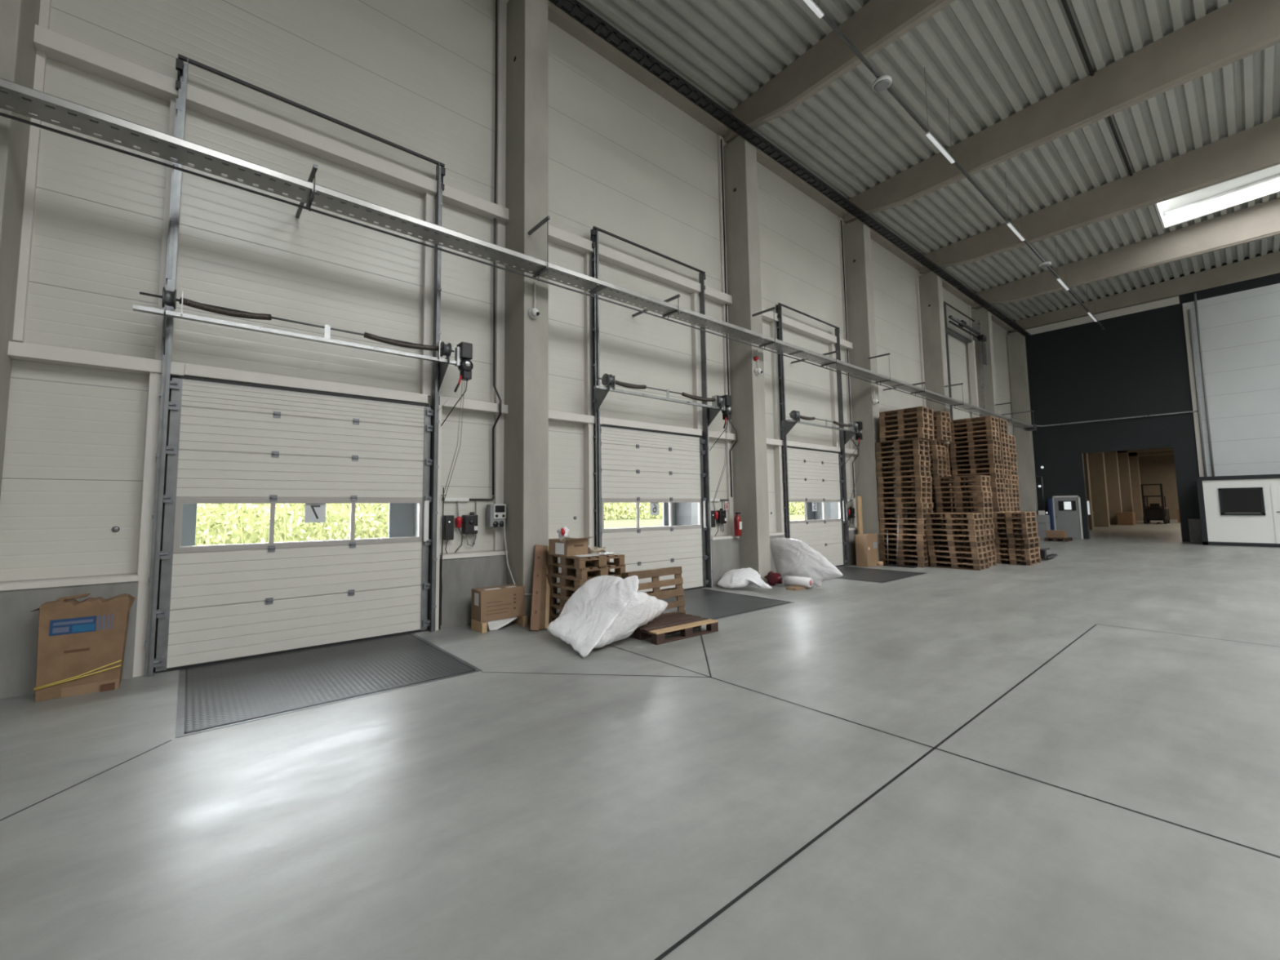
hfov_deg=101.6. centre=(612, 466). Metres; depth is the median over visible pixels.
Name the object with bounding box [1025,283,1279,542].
wall
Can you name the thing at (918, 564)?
wooden pallet
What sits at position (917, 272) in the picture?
trim
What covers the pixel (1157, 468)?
wall
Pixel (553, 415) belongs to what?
trim
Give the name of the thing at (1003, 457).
wooden pallet
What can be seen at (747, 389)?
concrete column
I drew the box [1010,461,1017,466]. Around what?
wooden pallet
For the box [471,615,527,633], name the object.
stand
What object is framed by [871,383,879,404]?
security camera
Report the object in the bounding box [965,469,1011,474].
wooden pallet
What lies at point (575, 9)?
cable tray
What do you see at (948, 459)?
wooden pallet
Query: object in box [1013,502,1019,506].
wooden pallet
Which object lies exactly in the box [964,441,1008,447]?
wooden pallet
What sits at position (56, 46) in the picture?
trim
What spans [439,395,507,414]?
trim
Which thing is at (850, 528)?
trim
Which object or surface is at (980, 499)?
wooden pallet
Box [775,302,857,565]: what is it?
track
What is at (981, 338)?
track
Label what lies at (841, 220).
cable
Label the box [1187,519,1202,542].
baseboard
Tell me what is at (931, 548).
wooden pallet
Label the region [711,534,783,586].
baseboard
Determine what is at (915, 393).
bracket
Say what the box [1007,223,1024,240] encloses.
diffuser
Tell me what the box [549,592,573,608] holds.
wooden pallet
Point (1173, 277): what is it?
wall
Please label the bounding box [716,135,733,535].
trim
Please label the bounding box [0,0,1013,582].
wall
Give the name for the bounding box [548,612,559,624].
wooden pallet
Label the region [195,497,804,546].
foliage
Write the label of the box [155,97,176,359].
trim
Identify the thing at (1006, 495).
wooden pallet
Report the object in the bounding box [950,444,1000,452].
wooden pallet
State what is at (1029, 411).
bracket
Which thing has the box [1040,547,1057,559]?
truck
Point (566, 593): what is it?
wooden pallet
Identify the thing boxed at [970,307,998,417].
concrete column
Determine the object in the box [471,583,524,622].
cardboard box
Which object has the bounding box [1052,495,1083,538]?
door
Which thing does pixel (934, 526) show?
wooden pallet
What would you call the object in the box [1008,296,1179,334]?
trim
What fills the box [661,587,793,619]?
dock leveler
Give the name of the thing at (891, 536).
wooden pallet
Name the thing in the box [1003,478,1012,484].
wooden pallet
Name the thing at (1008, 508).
wooden pallet
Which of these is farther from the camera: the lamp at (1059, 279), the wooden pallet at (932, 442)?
the lamp at (1059, 279)
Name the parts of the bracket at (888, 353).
cantilever arm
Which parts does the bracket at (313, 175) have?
threaded rod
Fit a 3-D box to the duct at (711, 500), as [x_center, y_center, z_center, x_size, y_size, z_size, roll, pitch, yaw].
[2.206,0.687,10.968,0.902,0.090,0.060,3,-6,-39]
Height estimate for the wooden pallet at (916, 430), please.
0.138 m
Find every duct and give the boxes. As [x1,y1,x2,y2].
[440,494,494,501]
[710,498,728,501]
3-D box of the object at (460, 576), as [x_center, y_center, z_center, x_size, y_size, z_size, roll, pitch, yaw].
[-1.439,1.784,7.935,2.520,0.930,0.340,3,-6,-39]
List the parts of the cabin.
window sill, cabin door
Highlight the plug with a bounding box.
[111,526,119,532]
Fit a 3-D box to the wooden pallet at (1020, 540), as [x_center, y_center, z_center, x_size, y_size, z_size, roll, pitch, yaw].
[10.936,1.988,14.089,1.080,0.138,0.730,3,-6,-39]
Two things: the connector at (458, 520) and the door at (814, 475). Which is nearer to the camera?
the connector at (458, 520)
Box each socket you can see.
[493,520,498,527]
[499,520,503,527]
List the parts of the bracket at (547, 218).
cantilever arm, threaded rod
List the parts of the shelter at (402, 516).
frame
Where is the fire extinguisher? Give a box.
[733,512,742,536]
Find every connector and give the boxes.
[454,501,462,552]
[713,501,718,535]
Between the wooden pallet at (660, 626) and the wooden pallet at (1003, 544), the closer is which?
the wooden pallet at (660, 626)
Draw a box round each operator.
[437,342,473,501]
[708,395,732,500]
[845,421,862,501]
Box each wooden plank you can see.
[529,544,542,631]
[538,545,547,630]
[544,546,550,629]
[856,496,862,533]
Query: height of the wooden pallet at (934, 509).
0.138 m
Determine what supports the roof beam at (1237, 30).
attached to the ceiling
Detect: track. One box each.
[132,53,456,677]
[590,226,723,587]
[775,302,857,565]
[943,301,986,420]
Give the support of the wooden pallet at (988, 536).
on the wooden pallet at (988, 541)
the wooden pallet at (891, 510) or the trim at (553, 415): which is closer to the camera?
the trim at (553, 415)
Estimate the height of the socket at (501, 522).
0.090 m
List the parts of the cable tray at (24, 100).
splice plate, splice plate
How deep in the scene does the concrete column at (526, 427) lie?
7.77 m
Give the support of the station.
on the floor
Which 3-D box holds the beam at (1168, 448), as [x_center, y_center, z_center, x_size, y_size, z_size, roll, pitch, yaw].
[45.837,-2.015,36.250,0.400,0.800,16.160,3,-6,-39]
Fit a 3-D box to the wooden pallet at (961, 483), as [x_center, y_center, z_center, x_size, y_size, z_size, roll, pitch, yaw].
[9.350,0.477,13.962,0.730,0.138,1.080,3,-6,-39]
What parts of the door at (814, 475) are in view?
rail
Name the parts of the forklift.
mast rail, seat, mast rail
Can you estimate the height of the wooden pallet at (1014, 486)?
0.138 m
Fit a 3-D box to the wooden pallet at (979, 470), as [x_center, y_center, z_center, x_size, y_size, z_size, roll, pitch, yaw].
[10.814,0.168,15.473,0.730,0.138,1.080,3,-6,-38]
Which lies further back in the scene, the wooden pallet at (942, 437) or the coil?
the wooden pallet at (942, 437)
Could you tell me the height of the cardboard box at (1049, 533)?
0.300 m
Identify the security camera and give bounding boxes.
[528,280,539,319]
[754,348,762,375]
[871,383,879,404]
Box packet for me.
[556,526,569,541]
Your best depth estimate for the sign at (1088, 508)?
31.12 m
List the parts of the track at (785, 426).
track rail, spring rail, track rail, bearing plate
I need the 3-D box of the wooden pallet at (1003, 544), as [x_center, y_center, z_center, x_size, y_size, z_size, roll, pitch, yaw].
[10.946,2.127,14.102,1.080,0.138,0.730,3,-6,-39]
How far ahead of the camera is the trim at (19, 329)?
4.94 m
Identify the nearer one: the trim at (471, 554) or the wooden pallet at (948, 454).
the trim at (471, 554)
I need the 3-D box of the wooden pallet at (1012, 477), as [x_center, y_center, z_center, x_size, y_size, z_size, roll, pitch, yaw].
[12.050,0.372,16.467,0.730,0.138,1.080,3,-6,-39]
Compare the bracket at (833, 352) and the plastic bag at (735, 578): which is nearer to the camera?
the plastic bag at (735, 578)
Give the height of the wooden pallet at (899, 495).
0.138 m
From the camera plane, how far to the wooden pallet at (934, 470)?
15.01 m
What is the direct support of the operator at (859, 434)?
attached to the track at (785, 426)
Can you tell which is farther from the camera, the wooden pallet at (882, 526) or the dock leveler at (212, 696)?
the wooden pallet at (882, 526)
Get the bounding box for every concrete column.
[0,0,40,496]
[503,0,548,623]
[723,135,770,583]
[842,219,879,560]
[918,271,950,443]
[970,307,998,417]
[1006,333,1038,515]
[1083,453,1093,529]
[1088,452,1110,526]
[1103,451,1122,524]
[1117,450,1133,511]
[1128,452,1143,520]
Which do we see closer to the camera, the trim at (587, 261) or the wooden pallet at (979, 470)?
the trim at (587, 261)
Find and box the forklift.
[1140,483,1169,524]
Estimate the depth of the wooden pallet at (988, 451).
15.33 m
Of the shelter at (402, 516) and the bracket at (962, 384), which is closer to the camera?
the shelter at (402, 516)
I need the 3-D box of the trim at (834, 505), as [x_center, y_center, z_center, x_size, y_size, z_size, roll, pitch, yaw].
[6.105,1.148,14.192,0.230,3.030,0.235,3,-6,-39]
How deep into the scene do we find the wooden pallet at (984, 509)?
13.69 m
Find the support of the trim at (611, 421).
attached to the wall at (625, 162)
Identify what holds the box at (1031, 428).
attached to the cable tray at (24, 100)
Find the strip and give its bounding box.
[786,585,813,591]
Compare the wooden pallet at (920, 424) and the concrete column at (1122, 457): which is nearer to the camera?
the wooden pallet at (920, 424)
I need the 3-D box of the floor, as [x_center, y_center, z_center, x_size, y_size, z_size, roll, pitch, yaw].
[26.362,2.731,15.765,85.000,0.300,23.600,3,-6,-39]
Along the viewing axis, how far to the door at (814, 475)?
13.30 m
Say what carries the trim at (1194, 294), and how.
attached to the wall at (1137, 365)
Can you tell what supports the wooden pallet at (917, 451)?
on the wooden pallet at (902, 458)
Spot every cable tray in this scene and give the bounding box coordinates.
[0,77,1033,427]
[547,0,1031,337]
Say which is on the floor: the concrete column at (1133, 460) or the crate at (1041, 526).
the concrete column at (1133, 460)
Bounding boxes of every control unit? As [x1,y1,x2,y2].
[441,515,453,554]
[711,511,715,536]
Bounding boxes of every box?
[30,593,135,702]
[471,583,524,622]
[548,536,593,556]
[854,533,878,567]
[1024,423,1036,431]
[1045,529,1067,537]
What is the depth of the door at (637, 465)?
9.69 m
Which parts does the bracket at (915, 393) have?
cantilever arm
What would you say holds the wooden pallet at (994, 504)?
on the wooden pallet at (995, 508)
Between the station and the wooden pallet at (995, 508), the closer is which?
the wooden pallet at (995, 508)
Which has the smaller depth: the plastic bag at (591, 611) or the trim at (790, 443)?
the plastic bag at (591, 611)
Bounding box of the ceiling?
[577,0,1279,321]
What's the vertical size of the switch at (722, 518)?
0.667 m
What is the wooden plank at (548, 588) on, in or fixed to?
on the floor
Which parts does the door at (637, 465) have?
rail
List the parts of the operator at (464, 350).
chain, chain, mounting plate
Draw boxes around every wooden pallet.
[546,571,621,590]
[547,551,624,568]
[547,561,625,579]
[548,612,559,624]
[549,582,576,599]
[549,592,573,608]
[549,602,562,617]
[621,566,685,615]
[633,612,718,644]
[875,438,928,448]
[875,444,929,453]
[875,448,929,457]
[875,459,930,467]
[875,465,929,472]
[876,454,930,462]
[876,470,930,477]
[877,475,932,483]
[877,480,932,488]
[877,486,932,493]
[877,492,932,497]
[877,497,932,502]
[878,502,933,508]
[878,507,933,513]
[878,512,930,519]
[878,533,926,540]
[878,543,928,551]
[879,405,933,417]
[879,411,933,422]
[879,416,933,426]
[879,426,933,437]
[879,518,926,524]
[879,523,926,529]
[879,528,926,534]
[879,538,927,546]
[879,549,928,556]
[879,554,929,562]
[879,559,930,567]
[880,422,933,431]
[880,432,934,442]
[910,440,945,446]
[910,444,946,450]
[910,449,946,455]
[911,453,946,460]
[911,456,950,461]
[911,458,947,465]
[911,463,946,470]
[911,468,947,475]
[912,461,951,466]
[912,466,952,471]
[912,470,951,475]
[913,473,947,479]
[914,508,955,511]
[915,502,955,506]
[919,434,951,441]
[924,512,982,519]
[925,518,984,524]
[925,524,984,530]
[926,528,985,536]
[926,534,985,542]
[927,539,986,547]
[928,442,950,448]
[928,545,986,553]
[928,551,987,559]
[929,452,950,457]
[929,555,989,564]
[930,561,989,570]
[932,497,954,502]
[933,410,950,417]
[933,415,951,422]
[933,420,951,426]
[933,425,951,431]
[933,430,951,436]
[933,480,990,487]
[934,475,991,482]
[934,485,991,492]
[935,496,991,502]
[936,491,992,497]
[936,502,992,507]
[936,506,993,512]
[940,512,993,518]
[942,517,992,523]
[942,523,995,528]
[942,528,994,534]
[942,533,995,540]
[943,538,994,544]
[944,543,995,551]
[945,549,996,556]
[946,555,996,560]
[946,560,996,566]
[949,434,999,443]
[950,415,998,424]
[950,420,999,429]
[950,439,1000,447]
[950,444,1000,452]
[950,448,1000,457]
[950,453,1001,461]
[951,425,999,434]
[951,430,999,438]
[951,458,1001,466]
[951,462,1003,470]
[951,467,1003,475]
[951,477,1003,484]
[952,472,1004,479]
[952,482,1004,488]
[953,487,1004,493]
[953,492,1004,497]
[954,497,1005,502]
[954,502,1005,506]
[955,506,1006,511]
[962,422,1007,429]
[962,431,1008,438]
[962,436,1008,443]
[963,445,1009,452]
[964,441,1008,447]
[964,450,1009,456]
[964,455,1010,461]
[964,459,1010,465]
[965,464,1011,470]
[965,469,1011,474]
[966,427,1008,434]
[969,473,1010,479]
[969,483,1012,488]
[970,488,1012,493]
[970,497,1013,502]
[971,492,1012,497]
[971,502,1013,506]
[972,506,1013,511]
[992,516,1036,522]
[992,521,1037,528]
[993,511,1036,517]
[993,526,1037,533]
[994,531,1038,538]
[995,536,1039,544]
[995,542,1039,549]
[995,546,1039,555]
[996,551,1040,559]
[996,556,1041,565]
[998,417,1007,425]
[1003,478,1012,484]
[1008,434,1015,440]
[1008,439,1015,444]
[1008,443,1016,448]
[1008,448,1015,453]
[1009,452,1017,457]
[1010,457,1017,462]
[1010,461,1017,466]
[1010,466,1017,471]
[1010,470,1017,475]
[1010,475,1018,479]
[1011,479,1017,484]
[1011,484,1018,488]
[1012,488,1019,493]
[1012,493,1019,497]
[1013,497,1019,502]
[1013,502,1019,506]
[1013,506,1020,511]
[1044,537,1072,542]
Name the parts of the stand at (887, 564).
upright rod, upright rod, plate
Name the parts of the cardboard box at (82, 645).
printed panel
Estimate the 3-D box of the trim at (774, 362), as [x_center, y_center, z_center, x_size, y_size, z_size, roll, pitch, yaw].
[3.906,-2.062,12.573,0.090,2.900,0.090,3,-6,-39]
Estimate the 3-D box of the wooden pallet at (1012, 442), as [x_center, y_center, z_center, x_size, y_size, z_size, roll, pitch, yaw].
[12.025,-0.724,16.560,0.730,0.138,1.080,3,-6,-39]
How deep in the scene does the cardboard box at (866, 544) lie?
13.67 m
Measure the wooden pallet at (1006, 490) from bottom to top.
0.138 m
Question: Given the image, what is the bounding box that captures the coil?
[587,546,605,553]
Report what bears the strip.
on the floor
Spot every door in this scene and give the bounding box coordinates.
[153,374,433,673]
[594,424,708,591]
[782,445,847,566]
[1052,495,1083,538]
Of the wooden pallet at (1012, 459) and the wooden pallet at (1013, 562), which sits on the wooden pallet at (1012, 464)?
the wooden pallet at (1012, 459)
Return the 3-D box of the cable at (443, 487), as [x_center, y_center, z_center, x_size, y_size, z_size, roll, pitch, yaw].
[-2.289,1.191,6.982,0.026,1.821,0.113,1,-5,-16]
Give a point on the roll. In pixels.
(806, 582)
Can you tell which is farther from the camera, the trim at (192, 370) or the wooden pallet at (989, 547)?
the wooden pallet at (989, 547)
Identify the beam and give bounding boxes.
[724,0,955,143]
[843,0,1279,223]
[919,116,1279,274]
[971,197,1279,308]
[1009,250,1279,333]
[1116,447,1173,453]
[1128,449,1173,456]
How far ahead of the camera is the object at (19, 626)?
4.66 m
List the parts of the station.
panel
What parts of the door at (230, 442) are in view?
rail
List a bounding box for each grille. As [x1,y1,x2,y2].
[873,79,890,91]
[1039,263,1050,267]
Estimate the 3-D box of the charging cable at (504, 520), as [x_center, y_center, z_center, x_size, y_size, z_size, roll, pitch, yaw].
[-1.290,1.288,7.406,0.685,1.049,0.294,-2,-5,12]
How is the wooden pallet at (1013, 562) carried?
on the floor
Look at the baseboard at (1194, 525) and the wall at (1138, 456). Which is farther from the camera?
the wall at (1138, 456)
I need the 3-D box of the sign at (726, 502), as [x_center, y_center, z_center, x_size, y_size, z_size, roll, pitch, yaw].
[2.437,0.840,11.148,0.120,0.180,0.013,3,-6,-39]
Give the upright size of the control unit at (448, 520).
0.533 m
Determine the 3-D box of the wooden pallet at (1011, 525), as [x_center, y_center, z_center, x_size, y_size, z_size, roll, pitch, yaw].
[10.927,1.580,14.157,1.080,0.138,0.730,3,-6,-39]
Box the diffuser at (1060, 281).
[1057,279,1068,290]
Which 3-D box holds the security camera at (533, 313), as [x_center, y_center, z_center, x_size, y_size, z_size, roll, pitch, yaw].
[-1.140,-2.455,7.624,0.148,0.575,0.135,3,-6,-39]
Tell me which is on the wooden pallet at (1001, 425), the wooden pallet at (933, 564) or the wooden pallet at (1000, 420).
the wooden pallet at (1000, 420)
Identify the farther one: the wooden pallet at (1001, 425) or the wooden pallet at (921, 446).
the wooden pallet at (1001, 425)
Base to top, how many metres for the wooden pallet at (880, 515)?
0.138 m
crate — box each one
[1036,515,1049,523]
[1037,523,1050,531]
[1037,530,1046,539]
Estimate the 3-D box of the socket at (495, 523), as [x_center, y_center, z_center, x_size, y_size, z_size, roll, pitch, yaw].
[-1.718,0.842,7.595,0.088,0.090,0.085,3,-6,-39]
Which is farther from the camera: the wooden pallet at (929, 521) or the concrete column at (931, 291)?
the concrete column at (931, 291)
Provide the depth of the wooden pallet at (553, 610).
7.12 m
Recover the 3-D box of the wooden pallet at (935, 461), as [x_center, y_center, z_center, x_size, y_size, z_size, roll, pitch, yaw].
[9.196,-0.089,15.490,0.730,0.138,1.080,3,-6,-39]
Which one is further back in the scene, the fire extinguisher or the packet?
the fire extinguisher
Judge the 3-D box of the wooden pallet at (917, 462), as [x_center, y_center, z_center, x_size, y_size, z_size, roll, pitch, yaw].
[7.830,-0.051,14.060,0.730,0.138,1.080,3,-6,-39]
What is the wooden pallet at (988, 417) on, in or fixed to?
on the wooden pallet at (987, 422)
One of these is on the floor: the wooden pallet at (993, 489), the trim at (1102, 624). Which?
the trim at (1102, 624)
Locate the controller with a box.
[486,504,506,527]
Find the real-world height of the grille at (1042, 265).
0.012 m
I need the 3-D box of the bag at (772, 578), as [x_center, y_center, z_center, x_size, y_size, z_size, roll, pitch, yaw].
[3.286,2.284,10.591,0.286,0.310,0.368,3,-6,-39]
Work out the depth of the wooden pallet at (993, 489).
15.00 m
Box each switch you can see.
[462,500,477,546]
[715,500,726,532]
[848,500,855,524]
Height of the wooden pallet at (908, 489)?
0.138 m
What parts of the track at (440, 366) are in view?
track rail, bearing plate, spring rail, track rail, bearing plate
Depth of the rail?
10.19 m
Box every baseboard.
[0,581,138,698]
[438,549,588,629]
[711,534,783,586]
[848,512,1094,564]
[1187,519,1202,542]
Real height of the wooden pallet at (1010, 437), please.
0.138 m
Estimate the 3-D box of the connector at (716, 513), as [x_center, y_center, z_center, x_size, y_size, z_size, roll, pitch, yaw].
[2.141,1.067,10.848,0.112,0.756,0.114,3,-6,-39]
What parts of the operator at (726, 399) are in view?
chain, chain, mounting plate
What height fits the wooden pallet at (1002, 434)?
0.138 m
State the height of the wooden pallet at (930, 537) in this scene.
0.138 m
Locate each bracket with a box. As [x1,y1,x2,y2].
[295,163,317,217]
[528,215,550,280]
[632,293,679,320]
[751,306,775,348]
[791,351,837,367]
[868,352,890,384]
[883,382,925,396]
[944,382,964,406]
[994,402,1011,420]
[1002,410,1034,429]
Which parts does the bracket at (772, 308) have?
cantilever arm, threaded rod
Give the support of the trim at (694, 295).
attached to the wall at (625, 162)
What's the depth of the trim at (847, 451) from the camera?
14.45 m
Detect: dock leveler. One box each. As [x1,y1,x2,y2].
[175,632,482,737]
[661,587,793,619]
[835,565,927,582]
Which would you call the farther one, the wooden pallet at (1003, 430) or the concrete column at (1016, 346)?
the concrete column at (1016, 346)
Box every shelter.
[180,502,417,546]
[662,502,691,526]
[806,502,831,519]
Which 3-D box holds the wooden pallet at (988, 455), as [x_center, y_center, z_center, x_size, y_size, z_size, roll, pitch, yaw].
[10.798,-0.242,15.520,0.730,0.138,1.080,3,-6,-39]
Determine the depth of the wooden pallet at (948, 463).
15.72 m
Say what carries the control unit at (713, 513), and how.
attached to the wall at (625, 162)
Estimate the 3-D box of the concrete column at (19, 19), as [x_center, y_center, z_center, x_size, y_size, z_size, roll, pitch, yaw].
[-5.538,-2.878,4.587,0.426,9.780,0.640,3,-6,-39]
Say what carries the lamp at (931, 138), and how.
hanging from the ceiling
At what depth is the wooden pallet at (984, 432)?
15.35 m
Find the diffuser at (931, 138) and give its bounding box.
[925,133,954,163]
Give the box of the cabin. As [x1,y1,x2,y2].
[1195,474,1279,547]
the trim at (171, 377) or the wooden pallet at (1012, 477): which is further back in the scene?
the wooden pallet at (1012, 477)
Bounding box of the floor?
[0,518,1279,959]
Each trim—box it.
[0,573,138,591]
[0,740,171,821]
[7,341,184,377]
[12,0,51,342]
[33,24,509,222]
[133,372,161,676]
[153,376,178,671]
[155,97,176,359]
[184,363,427,403]
[416,405,431,619]
[420,191,434,397]
[435,404,442,630]
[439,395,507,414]
[440,545,591,559]
[480,671,710,677]
[493,0,508,550]
[547,0,1013,331]
[548,224,732,305]
[548,409,602,424]
[583,252,591,415]
[583,422,594,547]
[602,417,702,435]
[608,644,1279,857]
[653,624,1096,959]
[690,291,701,429]
[690,502,698,524]
[698,627,711,677]
[702,430,736,440]
[702,436,712,586]
[711,532,784,540]
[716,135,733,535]
[761,307,852,350]
[766,438,783,445]
[769,321,779,439]
[773,445,784,537]
[786,440,839,452]
[828,342,839,447]
[830,502,839,519]
[838,217,857,527]
[844,448,857,454]
[848,511,1093,530]
[915,269,926,407]
[968,305,973,340]
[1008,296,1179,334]
[1061,0,1133,176]
[1102,624,1275,646]
[1178,248,1279,303]
[1182,305,1204,476]
[1187,309,1207,476]
[1193,293,1214,476]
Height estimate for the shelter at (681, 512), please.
5.200 m
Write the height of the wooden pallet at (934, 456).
0.138 m
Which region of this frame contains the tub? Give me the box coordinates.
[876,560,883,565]
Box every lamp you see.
[803,0,824,18]
[924,66,955,163]
[1004,173,1024,240]
[1054,236,1069,290]
[1086,290,1097,321]
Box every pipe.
[0,111,1027,430]
[1036,410,1197,426]
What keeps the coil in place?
on the paper sheets
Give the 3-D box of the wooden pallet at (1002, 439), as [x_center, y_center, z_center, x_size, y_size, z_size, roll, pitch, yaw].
[11.410,-0.759,16.038,0.730,0.138,1.080,3,-6,-39]
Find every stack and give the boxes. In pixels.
[1116,511,1135,524]
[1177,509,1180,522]
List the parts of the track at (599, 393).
track rail, bearing plate, spring rail, track rail, bearing plate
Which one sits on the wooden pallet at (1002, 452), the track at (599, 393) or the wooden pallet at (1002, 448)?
the wooden pallet at (1002, 448)
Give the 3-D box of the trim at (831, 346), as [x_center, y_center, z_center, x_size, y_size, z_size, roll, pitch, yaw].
[6.057,-1.948,14.298,0.110,2.900,0.110,3,-6,-39]
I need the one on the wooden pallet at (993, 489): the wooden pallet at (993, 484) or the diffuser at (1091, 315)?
the wooden pallet at (993, 484)
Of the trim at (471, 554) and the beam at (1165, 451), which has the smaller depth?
the trim at (471, 554)
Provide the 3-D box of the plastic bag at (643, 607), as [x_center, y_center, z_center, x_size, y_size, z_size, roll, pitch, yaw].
[0.258,1.748,6.154,1.312,0.598,0.310,3,-6,-39]
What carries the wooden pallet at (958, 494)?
on the wooden pallet at (980, 499)
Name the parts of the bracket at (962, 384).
cantilever arm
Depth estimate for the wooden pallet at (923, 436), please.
13.78 m
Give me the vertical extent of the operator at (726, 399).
2.141 m
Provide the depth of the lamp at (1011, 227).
14.36 m
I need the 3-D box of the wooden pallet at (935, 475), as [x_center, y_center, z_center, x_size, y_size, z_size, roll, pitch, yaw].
[9.190,0.322,15.460,0.730,0.138,1.080,3,-6,-39]
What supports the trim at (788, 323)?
attached to the wall at (625, 162)
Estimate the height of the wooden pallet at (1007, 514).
0.138 m
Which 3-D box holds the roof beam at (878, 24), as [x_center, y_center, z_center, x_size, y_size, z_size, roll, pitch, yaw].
[9.887,-8.891,3.071,0.220,1.725,23.100,3,-6,-39]
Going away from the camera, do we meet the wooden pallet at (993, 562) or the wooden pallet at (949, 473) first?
the wooden pallet at (993, 562)
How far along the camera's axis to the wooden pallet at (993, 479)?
15.01 m
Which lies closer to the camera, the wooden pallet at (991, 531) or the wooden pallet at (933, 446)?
the wooden pallet at (991, 531)
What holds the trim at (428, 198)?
attached to the wall at (625, 162)
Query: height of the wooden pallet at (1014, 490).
0.138 m
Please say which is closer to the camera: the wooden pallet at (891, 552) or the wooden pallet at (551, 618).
the wooden pallet at (551, 618)
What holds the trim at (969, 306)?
attached to the wall at (625, 162)
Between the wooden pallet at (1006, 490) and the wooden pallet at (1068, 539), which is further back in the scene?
the wooden pallet at (1068, 539)
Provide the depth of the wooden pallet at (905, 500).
13.79 m
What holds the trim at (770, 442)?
attached to the wall at (625, 162)
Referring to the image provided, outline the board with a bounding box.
[1048,498,1054,529]
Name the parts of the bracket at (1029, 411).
cantilever arm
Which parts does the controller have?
plate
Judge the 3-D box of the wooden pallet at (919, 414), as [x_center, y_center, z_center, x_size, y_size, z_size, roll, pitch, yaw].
[7.890,-1.294,14.039,0.730,0.138,1.080,3,-6,-39]
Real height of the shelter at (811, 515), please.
5.200 m
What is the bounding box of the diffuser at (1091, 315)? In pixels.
[1087,312,1097,321]
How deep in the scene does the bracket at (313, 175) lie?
5.60 m
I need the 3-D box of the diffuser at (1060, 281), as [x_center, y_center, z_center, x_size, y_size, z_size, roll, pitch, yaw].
[15.479,-6.245,17.925,1.410,0.015,0.056,3,-6,-39]
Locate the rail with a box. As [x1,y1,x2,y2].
[812,0,1104,329]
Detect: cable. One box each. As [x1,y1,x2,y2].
[440,487,444,625]
[492,0,501,495]
[503,520,532,595]
[720,138,737,497]
[840,220,858,497]
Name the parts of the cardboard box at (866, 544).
printed panel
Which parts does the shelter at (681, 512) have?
frame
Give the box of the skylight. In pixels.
[1154,164,1279,228]
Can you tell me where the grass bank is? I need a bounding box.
[604,513,804,528]
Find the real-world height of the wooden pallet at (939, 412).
0.138 m
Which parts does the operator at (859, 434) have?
chain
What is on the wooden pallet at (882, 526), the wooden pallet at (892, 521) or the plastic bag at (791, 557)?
the wooden pallet at (892, 521)
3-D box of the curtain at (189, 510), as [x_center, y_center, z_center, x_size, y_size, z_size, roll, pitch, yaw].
[-5.208,0.531,5.995,0.660,5.200,0.030,3,-6,-39]
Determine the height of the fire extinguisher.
0.490 m
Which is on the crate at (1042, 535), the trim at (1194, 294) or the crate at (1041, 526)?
the crate at (1041, 526)
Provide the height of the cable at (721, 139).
8.100 m
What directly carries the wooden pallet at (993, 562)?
on the floor
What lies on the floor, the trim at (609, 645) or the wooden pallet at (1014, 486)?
the trim at (609, 645)
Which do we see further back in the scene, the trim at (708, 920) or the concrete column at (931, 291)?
the concrete column at (931, 291)
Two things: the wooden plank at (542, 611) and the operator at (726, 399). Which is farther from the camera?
the operator at (726, 399)
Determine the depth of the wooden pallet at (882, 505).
13.78 m
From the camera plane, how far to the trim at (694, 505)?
10.63 m
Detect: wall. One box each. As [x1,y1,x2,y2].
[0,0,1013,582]
[1009,277,1173,333]
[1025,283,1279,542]
[1137,456,1142,484]
[1139,453,1178,519]
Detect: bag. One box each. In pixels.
[546,574,639,657]
[594,591,667,648]
[717,567,772,589]
[764,571,782,586]
[769,537,843,587]
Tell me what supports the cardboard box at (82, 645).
on the floor
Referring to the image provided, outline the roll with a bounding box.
[782,575,813,587]
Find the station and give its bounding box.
[1035,475,1048,515]
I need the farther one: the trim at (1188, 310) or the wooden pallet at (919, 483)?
the trim at (1188, 310)
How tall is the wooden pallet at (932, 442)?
0.138 m
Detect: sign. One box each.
[724,501,728,510]
[1087,501,1089,514]
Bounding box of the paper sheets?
[575,551,613,556]
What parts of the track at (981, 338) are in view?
track rail, head rail, spring rail, post, track rail, motor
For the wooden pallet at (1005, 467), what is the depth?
15.72 m
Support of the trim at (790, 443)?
attached to the wall at (625, 162)
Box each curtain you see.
[180,503,196,546]
[388,502,413,537]
[662,502,675,526]
[806,502,813,519]
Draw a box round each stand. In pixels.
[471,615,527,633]
[883,514,916,568]
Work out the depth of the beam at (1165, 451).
44.37 m
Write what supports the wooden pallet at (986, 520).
on the wooden pallet at (986, 526)
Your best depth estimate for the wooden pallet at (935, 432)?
15.01 m
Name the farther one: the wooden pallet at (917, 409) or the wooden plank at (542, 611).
the wooden pallet at (917, 409)
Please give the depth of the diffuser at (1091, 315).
21.06 m

